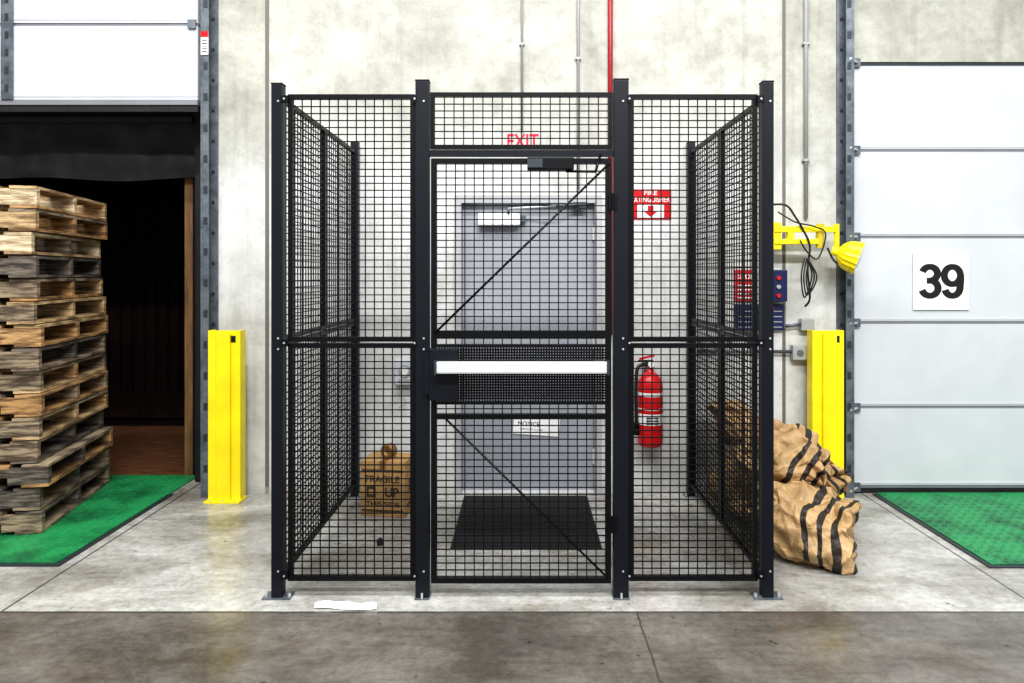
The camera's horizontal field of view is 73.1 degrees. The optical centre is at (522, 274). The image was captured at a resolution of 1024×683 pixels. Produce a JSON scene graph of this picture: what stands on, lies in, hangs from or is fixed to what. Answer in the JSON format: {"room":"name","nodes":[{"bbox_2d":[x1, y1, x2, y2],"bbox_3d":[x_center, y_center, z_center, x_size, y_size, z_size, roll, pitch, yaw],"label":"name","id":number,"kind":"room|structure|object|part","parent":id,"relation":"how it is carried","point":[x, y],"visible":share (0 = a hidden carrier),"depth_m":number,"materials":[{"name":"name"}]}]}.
{"room":"warehouse loading dock","nodes":[
{"label":"warehouse loading dock","id":0,"kind":"room"},
{"bbox_2d":[0,479,1023,682],"bbox_3d":[0.000,1.570,0.585,14.000,0.120,9.170,0,0,0],"label":"floor","id":1,"kind":"structure","parent":0,"point":[175,593],"depth_m":3.10,"materials":[{"name":"concrete"}]},
{"bbox_2d":[0,475,194,566],"bbox_3d":[-3.515,1.502,4.370,2.230,0.015,1.600,0,0,0],"label":"plate","id":2,"kind":"object","parent":1,"relation":"on","point":[125,498],"visible":0.56,"depth_m":4.19,"materials":[{"name":"green paint"}]},
{"bbox_2d":[0,185,112,534],"bbox_3d":[-3.502,0.489,4.373,1.307,2.011,1.078,0,0,-12],"label":"wooden pallets","id":3,"kind":"object","parent":2,"relation":"on","point":[41,395],"visible":1,"depth_m":4.29,"materials":[{"name":"brown wood"}]},
{"bbox_2d":[203,329,246,503],"bbox_3d":[-1.992,0.940,4.622,0.235,1.140,0.135,0,0,0],"label":"guard","id":4,"kind":"object","parent":1,"relation":"on","point":[226,348],"visible":1,"depth_m":4.60,"materials":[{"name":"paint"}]},
{"bbox_2d":[314,600,377,609],"bbox_3d":[-0.801,1.494,3.141,0.287,0.024,0.072,0,0,7],"label":"paper scrap","id":5,"kind":"object","parent":1,"relation":"on","point":[326,603],"visible":1,"depth_m":3.12,"materials":[{"name":"white paper"}]},
{"bbox_2d":[377,537,382,545],"bbox_3d":[-0.800,1.491,3.860,0.036,0.038,0.036,0,0,0],"label":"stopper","id":6,"kind":"object","parent":1,"relation":"on","point":[379,543],"visible":0.79,"depth_m":3.85,"materials":[{"name":"black rubber"}]},
{"bbox_2d":[360,452,409,517],"bbox_3d":[-0.859,1.337,4.419,0.292,0.344,0.233,0,0,8],"label":"cardboard box","id":7,"kind":"object","parent":1,"relation":"on","point":[377,454],"visible":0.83,"depth_m":4.31,"materials":[{"name":"brown cardboard"}]},
{"bbox_2d":[381,443,396,456],"bbox_3d":[-0.855,1.120,4.400,0.090,0.090,0.052,0,0,25],"label":"tape roll","id":8,"kind":"object","parent":7,"relation":"on","point":[386,447],"visible":0.74,"depth_m":4.38,"materials":[{"name":"plastic"}]},
{"bbox_2d":[261,78,783,599],"bbox_3d":[-0.003,0.297,3.935,2.423,2.426,1.634,0,0,0],"label":"cage","id":9,"kind":"object","parent":1,"relation":"on","point":[435,372],"visible":1,"depth_m":3.24,"materials":[{"name":"metal"}]},
{"bbox_3d":[-1.148,0.307,3.241,0.132,2.406,0.079,0,0,0],"label":"post","id":10,"kind":"part","parent":9,"relation":"part of","materials":[{"name":"metal"}]},
{"bbox_3d":[-1.147,0.293,3.630,0.024,2.278,0.700,0,0,0],"label":"panel","id":11,"kind":"part","parent":9,"relation":"part of","materials":[{"name":"black metal"}]},
{"bbox_3d":[-1.147,0.293,4.335,0.024,2.278,0.690,0,0,0],"label":"panel","id":12,"kind":"part","parent":9,"relation":"part of","materials":[{"name":"black metal"}]},
{"bbox_3d":[-0.803,0.293,3.240,0.594,2.278,0.024,0,0,0],"label":"panel","id":13,"kind":"part","parent":9,"relation":"part of","materials":[{"name":"black metal"}]},
{"bbox_3d":[-1.147,0.302,4.715,0.092,2.416,0.074,0,0,0],"label":"post","id":14,"kind":"part","parent":9,"relation":"part of","materials":[{"name":"metal"}]},
{"bbox_3d":[-0.470,0.299,3.241,0.070,2.421,0.079,0,0,0],"label":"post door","id":15,"kind":"part","parent":9,"relation":"part of","materials":[{"name":"metal"}]},
{"bbox_3d":[-0.007,-0.706,3.240,0.861,0.299,0.036,0,0,0],"label":"transom panel","id":16,"kind":"part","parent":9,"relation":"part of","materials":[{"name":"black metal"}]},
{"bbox_3d":[0.458,0.297,3.241,0.076,2.426,0.079,0,0,0],"label":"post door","id":17,"kind":"part","parent":9,"relation":"part of","materials":[{"name":"metal"}]},
{"bbox_3d":[1.147,0.302,4.715,0.092,2.416,0.074,0,0,0],"label":"post","id":18,"kind":"part","parent":9,"relation":"part of","materials":[{"name":"metal"}]},
{"bbox_3d":[0.797,0.293,3.240,0.601,2.278,0.024,0,0,0],"label":"panel","id":19,"kind":"part","parent":9,"relation":"part of","materials":[{"name":"black metal"}]},
{"bbox_3d":[1.147,0.293,4.335,0.024,2.278,0.690,0,0,0],"label":"panel","id":20,"kind":"part","parent":9,"relation":"part of","materials":[{"name":"black metal"}]},
{"bbox_3d":[1.147,0.293,3.630,0.024,2.278,0.700,0,0,0],"label":"panel","id":21,"kind":"part","parent":9,"relation":"part of","materials":[{"name":"black metal"}]},
{"bbox_3d":[1.143,0.302,3.241,0.132,2.416,0.079,0,0,0],"label":"post","id":22,"kind":"part","parent":9,"relation":"part of","materials":[{"name":"metal"}]},
{"bbox_2d":[450,496,601,547],"bbox_3d":[0.018,1.503,4.250,0.835,0.014,0.900,0,0,0],"label":"door mat","id":23,"kind":"object","parent":1,"relation":"on","point":[467,504],"visible":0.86,"depth_m":4.15,"materials":[{"name":"black rubber"}]},
{"bbox_2d":[705,443,749,523],"bbox_3d":[1.459,1.252,4.324,0.562,0.509,0.501,0,0,-15],"label":"sack","id":24,"kind":"object","parent":1,"relation":"on","point":[735,443],"visible":0.06,"depth_m":4.16,"materials":[{"name":"brown fabric"}]},
{"bbox_2d":[708,399,749,446],"bbox_3d":[1.446,1.019,4.423,0.494,0.441,0.370,0,0,8],"label":"sack","id":25,"kind":"object","parent":24,"relation":"on","point":[740,399],"visible":0.09,"depth_m":4.30,"materials":[{"name":"beige fabric"}]},
{"bbox_2d":[745,479,861,574],"bbox_3d":[1.525,1.310,3.755,0.575,0.394,0.592,0,0,27],"label":"sack","id":26,"kind":"object","parent":1,"relation":"on","point":[814,526],"visible":0.8,"depth_m":3.54,"materials":[{"name":"beige fabric"}]},
{"bbox_2d":[825,460,852,495],"bbox_3d":[1.642,1.217,4.063,0.454,0.346,0.412,0,0,-20],"label":"sack","id":27,"kind":"object","parent":26,"relation":"on","point":[838,478],"visible":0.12,"depth_m":3.96,"materials":[{"name":"beige fabric"}]},
{"bbox_2d":[735,419,829,485],"bbox_3d":[1.499,1.052,4.013,0.525,0.388,0.464,0,0,15],"label":"sack","id":28,"kind":"object","parent":27,"relation":"on","point":[798,454],"visible":0.52,"depth_m":3.85,"materials":[{"name":"beige fabric"}]},
{"bbox_2d":[807,329,843,498],"bbox_3d":[2.035,0.940,4.622,0.230,1.140,0.135,0,0,0],"label":"guard","id":29,"kind":"object","parent":1,"relation":"on","point":[825,348],"visible":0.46,"depth_m":4.60,"materials":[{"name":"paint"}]},
{"bbox_2d":[872,492,1023,567],"bbox_3d":[3.515,1.502,4.152,2.230,0.015,1.205,0,0,0],"label":"mat","id":30,"kind":"object","parent":1,"relation":"on","point":[988,527],"visible":1,"depth_m":4.25,"materials":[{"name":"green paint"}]},
{"bbox_2d":[219,0,1023,493],"bbox_3d":[0.000,-1.090,4.885,14.000,5.200,0.250,0,0,0],"label":"wall","id":31,"kind":"structure","parent":0,"point":[306,46],"depth_m":4.76,"materials":[{"name":"concrete"}]},
{"bbox_2d":[0,113,194,180],"bbox_3d":[-3.655,-1.082,5.069,2.490,0.776,0.107,0,0,0],"label":"curtain","id":32,"kind":"object","parent":31,"relation":"attached to","point":[85,146],"visible":0.6,"depth_m":5.10,"materials":[{"name":"black fabric"}]},
{"bbox_2d":[0,0,200,112],"bbox_3d":[-3.545,-2.011,4.701,2.670,1.802,0.068,0,0,0],"label":"door","id":33,"kind":"structure","parent":31,"relation":"in","point":[57,56],"depth_m":4.68,"materials":[{"name":"white paint"}]},
{"bbox_2d":[195,113,200,481],"bbox_3d":[-2.297,0.010,5.090,0.195,3.000,0.140,0,0,0],"label":"pad","id":34,"kind":"object","parent":31,"relation":"attached to","point":[197,115],"visible":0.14,"depth_m":5.02,"materials":[{"name":"black rubber"}]},
{"bbox_2d":[201,0,218,497],"bbox_3d":[-2.143,-0.741,4.713,0.085,4.498,0.092,0,0,0],"label":"door track","id":35,"kind":"object","parent":31,"relation":"attached to","point":[209,8],"visible":0.79,"depth_m":4.67,"materials":[{"name":"metal"}]},
{"bbox_2d":[395,360,409,407],"bbox_3d":[-0.807,0.749,4.729,0.135,0.328,0.061,0,0,0],"label":"intercom box","id":36,"kind":"object","parent":31,"relation":"attached to","point":[397,364],"visible":0.69,"depth_m":4.71,"materials":[{"name":"white paint"}]},
{"bbox_2d":[519,0,524,130],"bbox_3d":[-0.007,-2.290,4.750,0.036,2.600,0.020,0,0,0],"label":"conduit","id":37,"kind":"object","parent":31,"relation":"attached to","point":[521,43],"visible":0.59,"depth_m":4.74,"materials":[{"name":"grey metal"}]},
{"bbox_2d":[507,134,538,144],"bbox_3d":[0.000,-0.925,4.757,0.215,0.095,0.001,0,0,0],"label":"exit lettering","id":38,"kind":"object","parent":31,"relation":"attached to","point":[508,135],"visible":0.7,"depth_m":4.76},
{"bbox_2d":[456,195,601,493],"bbox_3d":[0.035,0.480,4.810,1.010,2.060,0.140,0,0,0],"label":"door","id":39,"kind":"structure","parent":31,"relation":"in","point":[458,201],"depth_m":4.80,"materials":[{"name":"blue paint"}]},
{"bbox_2d":[478,202,585,225],"bbox_3d":[0.060,-0.421,4.721,0.752,0.158,0.134,0,0,7],"label":"door closer","id":40,"kind":"object","parent":39,"relation":"attached to","point":[480,215],"depth_m":4.73,"materials":[{"name":"white metal"}]},
{"bbox_2d":[513,419,559,436],"bbox_3d":[0.093,1.052,4.800,0.328,0.146,0.004,0,0,0],"label":"paper notice","id":41,"kind":"object","parent":39,"relation":"attached to","point":[516,421],"visible":0.8,"depth_m":4.80,"materials":[{"name":"white paper"}]},
{"bbox_2d":[575,0,580,188],"bbox_3d":[0.380,-2.090,4.748,0.040,3.000,0.024,0,0,0],"label":"conduit","id":42,"kind":"object","parent":31,"relation":"attached to","point":[578,58],"visible":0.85,"depth_m":4.74,"materials":[{"name":"grey metal"}]},
{"bbox_2d":[608,0,612,334],"bbox_3d":[0.600,-1.590,4.740,0.033,4.000,0.033,0,0,0],"label":"pipe","id":43,"kind":"object","parent":31,"relation":"attached to","point":[610,2],"visible":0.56,"depth_m":4.72,"materials":[{"name":"metal"}]},
{"bbox_2d":[634,355,662,447],"bbox_3d":[0.858,0.843,4.654,0.173,0.615,0.202,0,0,34],"label":"fire extinguisher","id":44,"kind":"object","parent":31,"relation":"attached to","point":[645,364],"visible":0.74,"depth_m":4.59,"materials":[{"name":"red paint"}]},
{"bbox_2d":[634,189,669,217],"bbox_3d":[0.879,-0.486,4.755,0.283,0.207,0.008,0,0,0],"label":"fire extinguisher sign","id":45,"kind":"object","parent":31,"relation":"attached to","point":[636,193],"visible":0.73,"depth_m":4.75,"materials":[{"name":"red paint"}]},
{"bbox_2d":[698,319,814,359],"bbox_3d":[1.595,0.440,4.726,0.790,0.280,0.066,0,0,0],"label":"junction box","id":46,"kind":"object","parent":31,"relation":"attached to","point":[797,352],"visible":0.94,"depth_m":4.70,"materials":[{"name":"metal"}]},
{"bbox_2d":[735,270,786,329],"bbox_3d":[1.623,0.172,4.707,0.335,0.415,0.105,0,0,0],"label":"station","id":47,"kind":"object","parent":31,"relation":"attached to","point":[780,276],"visible":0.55,"depth_m":4.73,"materials":[{"name":"blue paint"}]},
{"bbox_2d":[801,0,809,217],"bbox_3d":[1.945,-1.990,4.744,0.048,3.200,0.032,0,0,0],"label":"conduit","id":48,"kind":"object","parent":31,"relation":"attached to","point":[805,43],"visible":1,"depth_m":4.73,"materials":[{"name":"grey metal"}]},
{"bbox_2d":[774,203,864,306],"bbox_3d":[1.925,-0.131,4.573,0.622,0.692,0.218,0,0,19],"label":"light","id":49,"kind":"object","parent":31,"relation":"attached to","point":[849,255],"visible":0.97,"depth_m":4.56,"materials":[{"name":"yellow paint"}]},
{"bbox_2d":[836,0,853,497],"bbox_3d":[2.203,-0.387,4.715,0.085,3.790,0.087,0,0,0],"label":"door track","id":50,"kind":"object","parent":31,"relation":"attached to","point":[844,8],"visible":0.74,"depth_m":4.68,"materials":[{"name":"metal"}]},
{"bbox_2d":[850,57,1023,492],"bbox_3d":[3.546,0.007,4.747,2.668,3.004,0.166,0,0,0],"label":"door","id":51,"kind":"structure","parent":31,"relation":"in","point":[939,147],"depth_m":4.78,"materials":[{"name":"white paint"}]},
{"bbox_2d":[913,253,968,309],"bbox_3d":[2.890,0.044,4.769,0.386,0.393,0.010,0,0,0],"label":"number sign","id":52,"kind":"object","parent":51,"relation":"attached to","point":[940,280],"visible":1,"depth_m":4.77,"materials":[{"name":"white plastic"}]},
{"label":"outside","id":53,"kind":"structure","parent":0,"visible":0},
{"bbox_2d":[0,177,194,474],"bbox_3d":[-3.700,-0.090,6.140,3.200,3.400,1.920,0,0,0],"label":"semi-trailer interior","id":54,"kind":"object","parent":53,"point":[147,258],"visible":0.21,"depth_m":6.87,"materials":[{"name":"brown wood"}]}
]}

